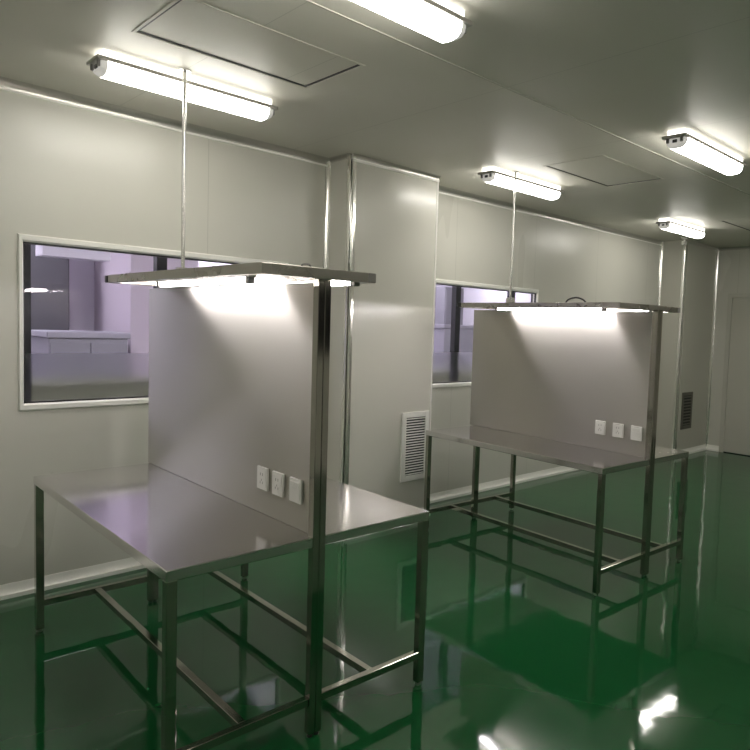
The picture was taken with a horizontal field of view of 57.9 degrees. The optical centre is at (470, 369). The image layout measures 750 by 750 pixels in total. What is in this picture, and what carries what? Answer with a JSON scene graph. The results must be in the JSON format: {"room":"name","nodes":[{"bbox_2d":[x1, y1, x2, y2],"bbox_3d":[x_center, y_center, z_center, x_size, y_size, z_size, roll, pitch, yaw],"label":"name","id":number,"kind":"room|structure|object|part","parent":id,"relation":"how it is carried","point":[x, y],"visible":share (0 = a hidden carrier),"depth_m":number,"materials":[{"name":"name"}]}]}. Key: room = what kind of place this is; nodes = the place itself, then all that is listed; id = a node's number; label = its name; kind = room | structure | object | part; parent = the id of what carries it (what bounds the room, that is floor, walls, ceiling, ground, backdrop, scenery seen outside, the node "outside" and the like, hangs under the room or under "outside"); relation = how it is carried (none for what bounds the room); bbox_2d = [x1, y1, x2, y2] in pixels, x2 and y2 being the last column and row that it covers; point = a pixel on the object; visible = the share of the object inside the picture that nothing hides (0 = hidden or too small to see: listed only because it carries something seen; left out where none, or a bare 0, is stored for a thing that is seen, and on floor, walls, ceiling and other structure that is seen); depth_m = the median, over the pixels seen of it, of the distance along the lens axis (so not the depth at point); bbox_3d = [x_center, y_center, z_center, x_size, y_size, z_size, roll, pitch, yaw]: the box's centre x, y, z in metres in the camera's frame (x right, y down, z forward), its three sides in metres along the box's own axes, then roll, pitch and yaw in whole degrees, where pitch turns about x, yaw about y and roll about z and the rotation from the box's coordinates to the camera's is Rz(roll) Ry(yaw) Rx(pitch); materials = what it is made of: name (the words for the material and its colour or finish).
{"room":"clean room","nodes":[
{"label":"clean room","id":0,"kind":"room"},
{"bbox_2d":[94,252,198,352],"bbox_3d":[-3.617,-0.412,7.434,1.100,2.870,0.700,6,5,43],"label":"wall","id":1,"kind":"structure","parent":0,"point":[117,307],"depth_m":6.93,"materials":[{"name":"grey"}]},
{"bbox_2d":[69,259,530,330],"bbox_3d":[-1.896,-0.515,10.074,0.050,2.870,16.000,6,5,43],"label":"wall","id":2,"kind":"structure","parent":0,"point":[81,272],"depth_m":7.49,"materials":[{"name":"white paint"}]},
{"bbox_2d":[0,89,659,584],"bbox_3d":[-1.130,-0.183,5.254,0.050,2.870,12.660,6,5,43],"label":"wall","id":3,"kind":"structure","parent":0,"point":[68,172],"depth_m":4.22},
{"bbox_2d":[17,233,288,410],"bbox_3d":[-1.949,-0.279,4.351,0.040,0.993,1.693,6,5,43],"label":"window","id":4,"kind":"structure","parent":3,"relation":"in","point":[46,381],"depth_m":4.00,"materials":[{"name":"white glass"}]},
{"bbox_2d":[0,466,578,600],"bbox_3d":[-1.485,1.221,4.968,0.024,0.080,11.500,6,5,43],"label":"baseboard","id":5,"kind":"structure","parent":3,"relation":"attached to","point":[25,587],"depth_m":4.17,"materials":[{"name":"white metal"}]},
{"bbox_2d":[323,161,330,268],"bbox_3d":[-1.137,-0.179,5.189,0.030,2.870,0.030,6,5,43],"label":"trim","id":6,"kind":"structure","parent":3,"relation":"attached to","point":[327,169],"depth_m":5.13,"materials":[{"name":"silver metal"}]},
{"bbox_2d":[0,76,663,245],"bbox_3d":[-1.375,-1.579,4.785,0.045,0.045,11.500,6,5,43],"label":"trim","id":7,"kind":"structure","parent":3,"relation":"attached to","point":[5,82],"depth_m":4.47,"materials":[{"name":"silver metal"}]},
{"bbox_2d":[329,153,351,162],"bbox_3d":[-0.989,-1.586,5.009,0.294,0.030,0.030,6,5,43],"label":"trim","id":8,"kind":"structure","parent":3,"relation":"attached to","point":[343,156],"depth_m":5.01,"materials":[{"name":"silver metal"}]},
{"bbox_2d":[432,279,538,387],"bbox_3d":[0.118,-0.340,6.523,0.040,0.993,1.695,6,5,43],"label":"window","id":9,"kind":"structure","parent":3,"relation":"in","point":[450,369],"depth_m":6.30,"materials":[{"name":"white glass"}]},
{"bbox_2d":[657,242,663,305],"bbox_3d":[2.520,-0.287,9.032,0.030,2.870,0.030,6,5,43],"label":"trim","id":10,"kind":"structure","parent":3,"relation":"attached to","point":[662,243],"depth_m":8.98,"materials":[{"name":"silver metal"}]},
{"bbox_2d":[0,450,749,749],"bbox_3d":[1.100,1.499,3.179,6.363,0.060,12.660,6,5,43],"label":"floor","id":11,"kind":"structure","parent":0,"point":[521,652],"depth_m":3.46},
{"bbox_2d":[33,262,428,749],"bbox_3d":[-1.162,0.469,3.141,1.798,1.834,1.148,6,5,44],"label":"workbench","id":12,"kind":"object","parent":11,"relation":"on","point":[235,474],"visible":1,"depth_m":2.84,"materials":[{"name":"silver metal"}]},
{"bbox_3d":[-2.182,0.946,3.381,0.036,0.746,0.036,6,5,44],"label":"leg","id":13,"kind":"part","parent":12,"relation":"part of","materials":[{"name":"silver metal"}]},
{"bbox_3d":[-1.793,0.935,3.775,0.032,0.747,0.052,6,5,44],"label":"leg","id":14,"kind":"part","parent":12,"relation":"part of","materials":[{"name":"silver metal"}]},
{"bbox_3d":[-1.664,-0.460,3.518,0.038,0.038,0.422,6,5,44],"label":"rail","id":15,"kind":"part","parent":12,"relation":"part of","materials":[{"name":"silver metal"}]},
{"bbox_3d":[-1.001,1.062,2.220,0.036,0.746,0.036,6,5,44],"label":"leg","id":16,"kind":"part","parent":12,"relation":"part of","materials":[{"name":"silver metal"}]},
{"bbox_2d":[176,67,191,268],"bbox_3d":[-1.459,-0.991,3.401,0.067,1.048,0.067,6,5,43],"label":"pole","id":17,"kind":"object","parent":12,"relation":"on","point":[185,71],"visible":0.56,"depth_m":3.39,"materials":[{"name":"silver metal"}]},
{"bbox_3d":[-1.244,-0.400,2.808,1.562,0.038,0.038,6,5,44],"label":"rail","id":18,"kind":"part","parent":12,"relation":"part of","materials":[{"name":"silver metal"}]},
{"bbox_3d":[-1.404,0.924,4.169,0.036,0.746,0.036,6,5,44],"label":"leg","id":19,"kind":"part","parent":12,"relation":"part of","materials":[{"name":"silver metal"}]},
{"bbox_3d":[-1.062,-0.406,3.019,1.524,0.038,0.038,6,5,44],"label":"rail","id":20,"kind":"part","parent":12,"relation":"part of","materials":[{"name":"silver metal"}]},
{"bbox_2d":[257,465,268,490],"bbox_3d":[-0.879,0.460,2.833,0.086,0.096,0.010,6,5,44],"label":"wall socket","id":21,"kind":"object","parent":12,"relation":"attached to","point":[262,470],"depth_m":2.82,"materials":[{"name":"grey plastic"}]},
{"bbox_2d":[272,471,284,497],"bbox_3d":[-0.789,0.469,2.744,0.086,0.096,0.010,6,5,44],"label":"wall socket","id":22,"kind":"object","parent":12,"relation":"attached to","point":[278,477],"depth_m":2.73,"materials":[{"name":"grey plastic"}]},
{"bbox_3d":[-0.947,-0.409,3.136,1.600,0.038,0.038,6,5,44],"label":"rail","id":23,"kind":"part","parent":12,"relation":"part of","materials":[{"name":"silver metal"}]},
{"bbox_2d":[289,477,302,504],"bbox_3d":[-0.691,0.479,2.648,0.086,0.096,0.010,6,5,44],"label":"light switch","id":24,"kind":"object","parent":12,"relation":"attached to","point":[295,483],"depth_m":2.64,"materials":[{"name":"white plastic"}]},
{"bbox_3d":[-0.588,0.542,2.577,0.034,1.770,0.056,6,5,44],"label":"post","id":25,"kind":"part","parent":12,"relation":"part of","materials":[{"name":"silver metal"}]},
{"bbox_3d":[-0.547,-0.350,2.432,0.038,0.038,0.404,6,5,44],"label":"rail","id":26,"kind":"part","parent":12,"relation":"part of","materials":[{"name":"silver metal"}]},
{"bbox_3d":[-0.223,1.041,3.008,0.036,0.746,0.036,6,5,44],"label":"leg","id":27,"kind":"part","parent":12,"relation":"part of","materials":[{"name":"silver metal"}]},
{"bbox_2d":[327,158,438,507],"bbox_3d":[-0.723,-0.179,5.433,0.294,2.870,0.893,6,5,43],"label":"wall pier","id":28,"kind":"object","parent":11,"relation":"on","point":[395,214],"visible":0.57,"depth_m":5.25,"materials":[{"name":"grey paint"}]},
{"bbox_2d":[340,156,356,484],"bbox_3d":[-0.925,-0.162,5.035,0.050,2.870,0.050,6,5,43],"label":"trim","id":29,"kind":"structure","parent":28,"relation":"attached to","point":[352,209],"depth_m":5.01,"materials":[{"name":"silver metal"}]},
{"bbox_2d":[352,153,440,178],"bbox_3d":[-0.554,-1.584,5.232,0.030,0.030,0.893,6,5,43],"label":"trim","id":30,"kind":"structure","parent":28,"relation":"attached to","point":[360,157],"depth_m":5.21,"materials":[{"name":"silver metal"}]},
{"bbox_2d":[400,411,429,482],"bbox_3d":[-0.460,0.637,5.569,0.014,0.575,0.300,6,5,43],"label":"wall vent","id":31,"kind":"object","parent":28,"relation":"attached to","point":[414,425],"visible":0.98,"depth_m":5.56,"materials":[{"name":"white metal"}]},
{"bbox_2d":[429,178,438,429],"bbox_3d":[-0.322,-0.178,5.655,0.026,2.870,0.026,6,5,43],"label":"trim","id":32,"kind":"structure","parent":28,"relation":"attached to","point":[438,178],"depth_m":5.62,"materials":[{"name":"white metal"}]},
{"bbox_2d":[424,297,688,595],"bbox_3d":[0.591,0.399,5.042,1.035,1.862,1.764,-1,5,-43],"label":"workbench","id":33,"kind":"object","parent":11,"relation":"on","point":[575,385],"visible":0.97,"depth_m":4.82,"materials":[{"name":"silver metal"}]},
{"bbox_3d":[-0.339,0.891,5.320,0.036,0.746,0.036,-1,5,-43],"label":"leg","id":34,"kind":"part","parent":33,"relation":"part of","materials":[{"name":"silver metal"}]},
{"bbox_3d":[0.048,0.883,5.682,0.052,0.747,0.032,-1,5,-43],"label":"leg","id":35,"kind":"part","parent":33,"relation":"part of","materials":[{"name":"silver metal"}]},
{"bbox_2d":[506,171,518,302],"bbox_3d":[0.340,-1.047,5.335,0.067,1.048,0.067,6,5,43],"label":"pole","id":36,"kind":"object","parent":33,"relation":"on","point":[509,299],"visible":0.89,"depth_m":5.33,"materials":[{"name":"silver metal"}]},
{"bbox_3d":[0.387,0.875,6.000,0.036,0.746,0.036,-1,5,-43],"label":"leg","id":37,"kind":"part","parent":33,"relation":"part of","materials":[{"name":"silver metal"}]},
{"bbox_3d":[0.453,-0.463,4.791,0.038,0.038,1.502,-1,5,-43],"label":"rail","id":38,"kind":"part","parent":33,"relation":"part of","materials":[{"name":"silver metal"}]},
{"bbox_3d":[0.652,-0.469,5.004,0.038,0.038,1.464,-1,5,-43],"label":"rail","id":39,"kind":"part","parent":33,"relation":"part of","materials":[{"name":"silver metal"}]},
{"bbox_3d":[0.794,1.009,4.112,0.036,0.746,0.036,-1,5,-43],"label":"leg","id":40,"kind":"part","parent":33,"relation":"part of","materials":[{"name":"silver metal"}]},
{"bbox_2d":[595,420,605,434],"bbox_3d":[0.919,0.408,4.710,0.010,0.096,0.086,-1,5,-43],"label":"wall socket","id":41,"kind":"object","parent":33,"relation":"attached to","point":[600,425],"depth_m":4.70,"materials":[{"name":"grey plastic"}]},
{"bbox_2d":[612,423,623,437],"bbox_3d":[1.020,0.418,4.603,0.010,0.096,0.086,-1,5,-43],"label":"wall socket","id":42,"kind":"object","parent":33,"relation":"attached to","point":[617,428],"depth_m":4.60,"materials":[{"name":"grey plastic"}]},
{"bbox_2d":[630,426,642,440],"bbox_3d":[1.121,0.429,4.496,0.010,0.096,0.086,-1,5,-43],"label":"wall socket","id":43,"kind":"object","parent":33,"relation":"attached to","point":[636,432],"depth_m":4.49,"materials":[{"name":"white plastic"}]},
{"bbox_3d":[1.207,-0.416,4.497,0.659,0.038,0.038,-1,5,-43],"label":"rail","id":44,"kind":"part","parent":33,"relation":"part of","materials":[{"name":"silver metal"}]},
{"bbox_3d":[1.204,0.491,4.437,0.056,1.770,0.034,-1,5,-43],"label":"post","id":45,"kind":"part","parent":33,"relation":"part of","materials":[{"name":"silver metal"}]},
{"bbox_3d":[1.520,0.992,4.792,0.036,0.746,0.036,-1,5,-43],"label":"leg","id":46,"kind":"part","parent":33,"relation":"part of","materials":[{"name":"silver metal"}]},
{"bbox_2d":[0,0,749,247],"bbox_3d":[1.207,-1.418,2.994,6.363,0.050,12.660,6,5,43],"label":"ceiling","id":47,"kind":"structure","parent":0,"point":[637,72],"depth_m":3.48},
{"bbox_2d":[86,49,277,120],"bbox_3d":[-1.468,-1.468,3.503,0.156,0.108,0.940,6,5,43],"label":"ceiling lamp","id":48,"kind":"object","parent":47,"relation":"attached to","point":[109,65],"visible":1,"depth_m":3.40,"materials":[{"name":"glowing white plastic diffuser"},{"name":"aluminium"}]},
{"bbox_2d":[131,0,364,88],"bbox_3d":[-0.997,-1.502,3.081,0.513,0.050,0.888,6,5,43],"label":"ceiling hatch","id":49,"kind":"object","parent":47,"relation":"attached to","point":[204,29],"visible":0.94,"depth_m":3.04,"materials":[{"name":"white metal"}]},
{"bbox_2d":[351,0,472,42],"bbox_3d":[-0.369,-1.356,2.357,0.156,0.108,0.940,6,5,43],"label":"ceiling lamp","id":50,"kind":"object","parent":47,"relation":"attached to","point":[442,21],"visible":1,"depth_m":2.52,"materials":[{"name":"glowing translucent white plastic"},{"name":"grey metal"}]},
{"bbox_2d":[420,0,472,27],"bbox_3d":[-0.369,-1.366,2.356,0.156,0.018,0.940,6,5,43],"label":"housing","id":51,"kind":"object","parent":50,"relation":"on","point":[434,6],"depth_m":2.55,"materials":[{"name":"grey paint"}]},
{"bbox_2d":[478,167,563,199],"bbox_3d":[0.438,-1.525,5.505,0.156,0.108,0.940,6,5,43],"label":"ceiling lamp","id":52,"kind":"object","parent":47,"relation":"attached to","point":[492,175],"visible":1,"depth_m":5.40,"materials":[{"name":"glowing translucent white plastic"},{"name":"grey metal"}]},
{"bbox_2d":[486,174,559,199],"bbox_3d":[0.436,-1.498,5.507,0.136,0.055,0.840,6,5,43],"label":"diffuser","id":53,"kind":"object","parent":52,"relation":"attached to","point":[523,185],"depth_m":5.45,"materials":[{"name":"white plastic"}]},
{"bbox_2d":[304,0,749,194],"bbox_3d":[0.440,-1.467,3.724,0.012,0.005,12.460,6,5,43],"label":"trim","id":54,"kind":"structure","parent":47,"relation":"attached to","point":[308,1],"depth_m":3.34,"materials":[{"name":"grey paint"}]},
{"bbox_2d":[543,155,662,186],"bbox_3d":[1.055,-1.562,5.213,0.538,0.050,0.898,6,5,43],"label":"ceiling hatch","id":55,"kind":"object","parent":47,"relation":"attached to","point":[605,171],"visible":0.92,"depth_m":5.20,"materials":[{"name":"white metal"}]},
{"bbox_2d":[656,218,706,237],"bbox_3d":[2.382,-1.579,7.491,0.156,0.108,0.940,6,5,43],"label":"ceiling lamp","id":56,"kind":"object","parent":47,"relation":"attached to","point":[668,224],"visible":1,"depth_m":7.36,"materials":[{"name":"white plastic"}]},
{"bbox_2d":[656,221,706,233],"bbox_3d":[2.383,-1.589,7.491,0.156,0.018,0.940,6,5,43],"label":"tray","id":57,"kind":"object","parent":56,"relation":"on","point":[683,226],"depth_m":7.36,"materials":[{"name":"grey paint"}]},
{"bbox_2d":[663,223,704,237],"bbox_3d":[2.381,-1.552,7.493,0.136,0.055,0.840,6,5,43],"label":"diffuser","id":58,"kind":"object","parent":56,"relation":"attached to","point":[679,228],"depth_m":7.42,"materials":[{"name":"white plastic"}]},
{"bbox_2d":[681,237,687,244],"bbox_3d":[2.725,-1.637,8.502,0.060,0.095,0.060,6,5,43],"label":"bracket","id":59,"kind":"object","parent":47,"relation":"attached to","point":[684,242],"visible":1,"depth_m":8.49,"materials":[{"name":"white plastic"}]},
{"bbox_2d":[662,128,746,174],"bbox_3d":[1.554,-1.413,4.377,0.156,0.108,0.940,6,5,43],"label":"ceiling lamp","id":60,"kind":"object","parent":47,"relation":"attached to","point":[684,141],"visible":1,"depth_m":4.24,"materials":[{"name":"translucent white plastic"},{"name":"metal"}]},
{"bbox_2d":[672,138,742,174],"bbox_3d":[1.553,-1.386,4.379,0.136,0.055,0.840,6,5,43],"label":"diffuser","id":61,"kind":"object","parent":60,"relation":"attached to","point":[695,149],"depth_m":4.31,"materials":[{"name":"white plastic"}]},
{"bbox_2d":[720,218,749,230],"bbox_3d":[3.166,-1.618,7.338,0.508,0.050,0.888,6,5,43],"label":"ceiling hatch","id":62,"kind":"object","parent":47,"relation":"attached to","point":[744,224],"visible":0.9,"depth_m":7.31,"materials":[{"name":"grey metal"}]},
{"bbox_2d":[656,240,715,449],"bbox_3d":[2.978,-0.286,9.280,0.352,2.870,0.960,6,5,43],"label":"pillar","id":63,"kind":"structure","parent":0,"point":[701,261],"depth_m":9.00,"materials":[{"name":"grey"}]},
{"bbox_2d":[672,240,687,448],"bbox_3d":[2.774,-0.266,8.839,0.050,2.870,0.050,6,5,43],"label":"trim","id":64,"kind":"structure","parent":63,"relation":"attached to","point":[685,247],"depth_m":8.82,"materials":[{"name":"silver metal"}]},
{"bbox_2d":[680,392,692,429],"bbox_3d":[2.939,0.554,9.058,0.014,0.500,0.300,6,5,43],"label":"air vent","id":65,"kind":"object","parent":63,"relation":"in","point":[687,397],"visible":1,"depth_m":9.05,"materials":[{"name":"black metal"}]},
{"bbox_2d":[682,444,718,453],"bbox_3d":[3.125,1.124,9.180,0.196,0.080,0.960,6,5,43],"label":"baseboard","id":66,"kind":"structure","parent":63,"relation":"attached to","point":[699,448],"depth_m":9.46,"materials":[{"name":"white metal"}]},
{"bbox_2d":[687,240,718,250],"bbox_3d":[3.172,-1.684,9.057,0.040,0.040,0.960,6,5,43],"label":"trim","id":67,"kind":"structure","parent":63,"relation":"attached to","point":[688,241],"depth_m":9.04,"materials":[{"name":"silver metal"}]},
{"bbox_2d":[705,249,718,445],"bbox_3d":[3.437,-0.282,9.486,0.030,2.870,0.030,6,5,43],"label":"trim","id":68,"kind":"structure","parent":63,"relation":"attached to","point":[717,251],"depth_m":9.49,"materials":[{"name":"silver metal"}]},
{"bbox_2d":[708,249,749,445],"bbox_3d":[5.465,-0.090,7.617,6.363,2.870,0.050,6,5,43],"label":"wall","id":69,"kind":"structure","parent":0,"point":[734,265],"depth_m":9.39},
{"bbox_2d":[718,246,749,250],"bbox_3d":[5.595,-1.490,7.391,5.861,0.040,0.040,6,5,43],"label":"trim","id":70,"kind":"structure","parent":69,"relation":"attached to","point":[739,247],"depth_m":9.24,"materials":[{"name":"silver metal"}]},
{"bbox_2d":[719,293,749,455],"bbox_3d":[3.995,0.090,8.993,1.175,2.230,0.089,6,5,43],"label":"door","id":71,"kind":"structure","parent":69,"relation":"in","point":[734,438],"depth_m":9.27,"materials":[{"name":"grey paint"}]},
{"bbox_3d":[-0.473,-1.839,8.682,3.937,0.050,16.000,6,5,43],"label":"ceiling","id":72,"kind":"structure","parent":0,"visible":0},
{"bbox_2d":[36,245,109,261],"bbox_3d":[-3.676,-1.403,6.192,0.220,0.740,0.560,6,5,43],"label":"ceiling","id":73,"kind":"structure","parent":72,"relation":"attached to","point":[43,251],"depth_m":6.12,"materials":[{"name":"white paint"}]},
{"bbox_3d":[-0.580,1.078,8.866,3.937,0.060,16.000,6,5,43],"label":"floor","id":74,"kind":"structure","parent":0,"visible":0},
{"bbox_2d":[24,244,30,353],"bbox_3d":[-2.659,-0.158,3.973,0.060,2.870,0.068,6,5,43],"label":"post","id":75,"kind":"object","parent":74,"relation":"on","point":[27,247],"visible":0.07,"depth_m":3.95,"materials":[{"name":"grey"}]},
{"bbox_2d":[31,244,68,329],"bbox_3d":[-4.522,-0.243,7.009,0.336,2.520,0.490,6,5,43],"label":"wall","id":76,"kind":"structure","parent":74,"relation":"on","point":[49,275],"depth_m":6.91,"materials":[{"name":"grey"}]},
{"bbox_2d":[31,329,130,353],"bbox_3d":[-3.826,0.348,6.550,0.656,1.450,0.720,6,5,43],"label":"cabinet","id":77,"kind":"object","parent":74,"relation":"on","point":[42,341],"visible":0.29,"depth_m":6.29,"materials":[{"name":"grey"}]},
{"bbox_3d":[-3.724,0.383,6.222,0.017,1.270,0.325,6,5,43],"label":"door","id":78,"kind":"part","parent":77,"relation":"part of","materials":[{"name":"grey"}]},
{"bbox_3d":[-3.493,0.376,6.465,0.017,1.270,0.325,6,5,43],"label":"door","id":79,"kind":"part","parent":77,"relation":"part of","materials":[{"name":"grey"}]},
{"bbox_2d":[153,257,166,287],"bbox_3d":[-2.113,-0.174,4.546,0.060,2.870,0.068,6,5,43],"label":"post","id":80,"kind":"object","parent":74,"relation":"on","point":[159,263],"visible":0.02,"depth_m":4.49,"materials":[{"name":"grey"}]},
{"bbox_2d":[434,287,463,324],"bbox_3d":[-0.401,-0.243,11.323,0.356,2.280,0.440,6,5,43],"label":"locker","id":81,"kind":"object","parent":74,"relation":"on","point":[443,295],"visible":0.29,"depth_m":11.08,"materials":[{"name":"grey"}]},
{"bbox_3d":[-0.291,-0.238,11.219,0.017,2.190,0.410,6,5,43],"label":"door","id":82,"kind":"part","parent":81,"relation":"part of","materials":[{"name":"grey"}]},
{"bbox_2d":[434,324,473,352],"bbox_3d":[-0.367,0.118,10.549,0.540,1.660,0.710,6,5,43],"label":"storage box","id":83,"kind":"object","parent":74,"relation":"on","point":[442,332],"visible":0.21,"depth_m":10.21,"materials":[{"name":"grey"}]},
{"bbox_3d":[-0.338,-0.680,10.498,0.540,0.060,0.710,6,5,43],"label":"lid","id":84,"kind":"part","parent":83,"relation":"part of","materials":[{"name":"grey"}]},
{"bbox_2d":[450,286,460,351],"bbox_3d":[-0.152,-0.232,6.607,0.060,2.870,0.068,6,5,43],"label":"post","id":85,"kind":"object","parent":74,"relation":"on","point":[456,291],"visible":0.29,"depth_m":6.57,"materials":[{"name":"grey metal"}]},
{"bbox_2d":[507,292,515,297],"bbox_3d":[0.423,-0.249,7.212,0.060,2.870,0.068,6,5,43],"label":"post","id":86,"kind":"object","parent":74,"relation":"on","point":[513,293],"visible":0.02,"depth_m":7.16,"materials":[{"name":"grey"}]}
]}

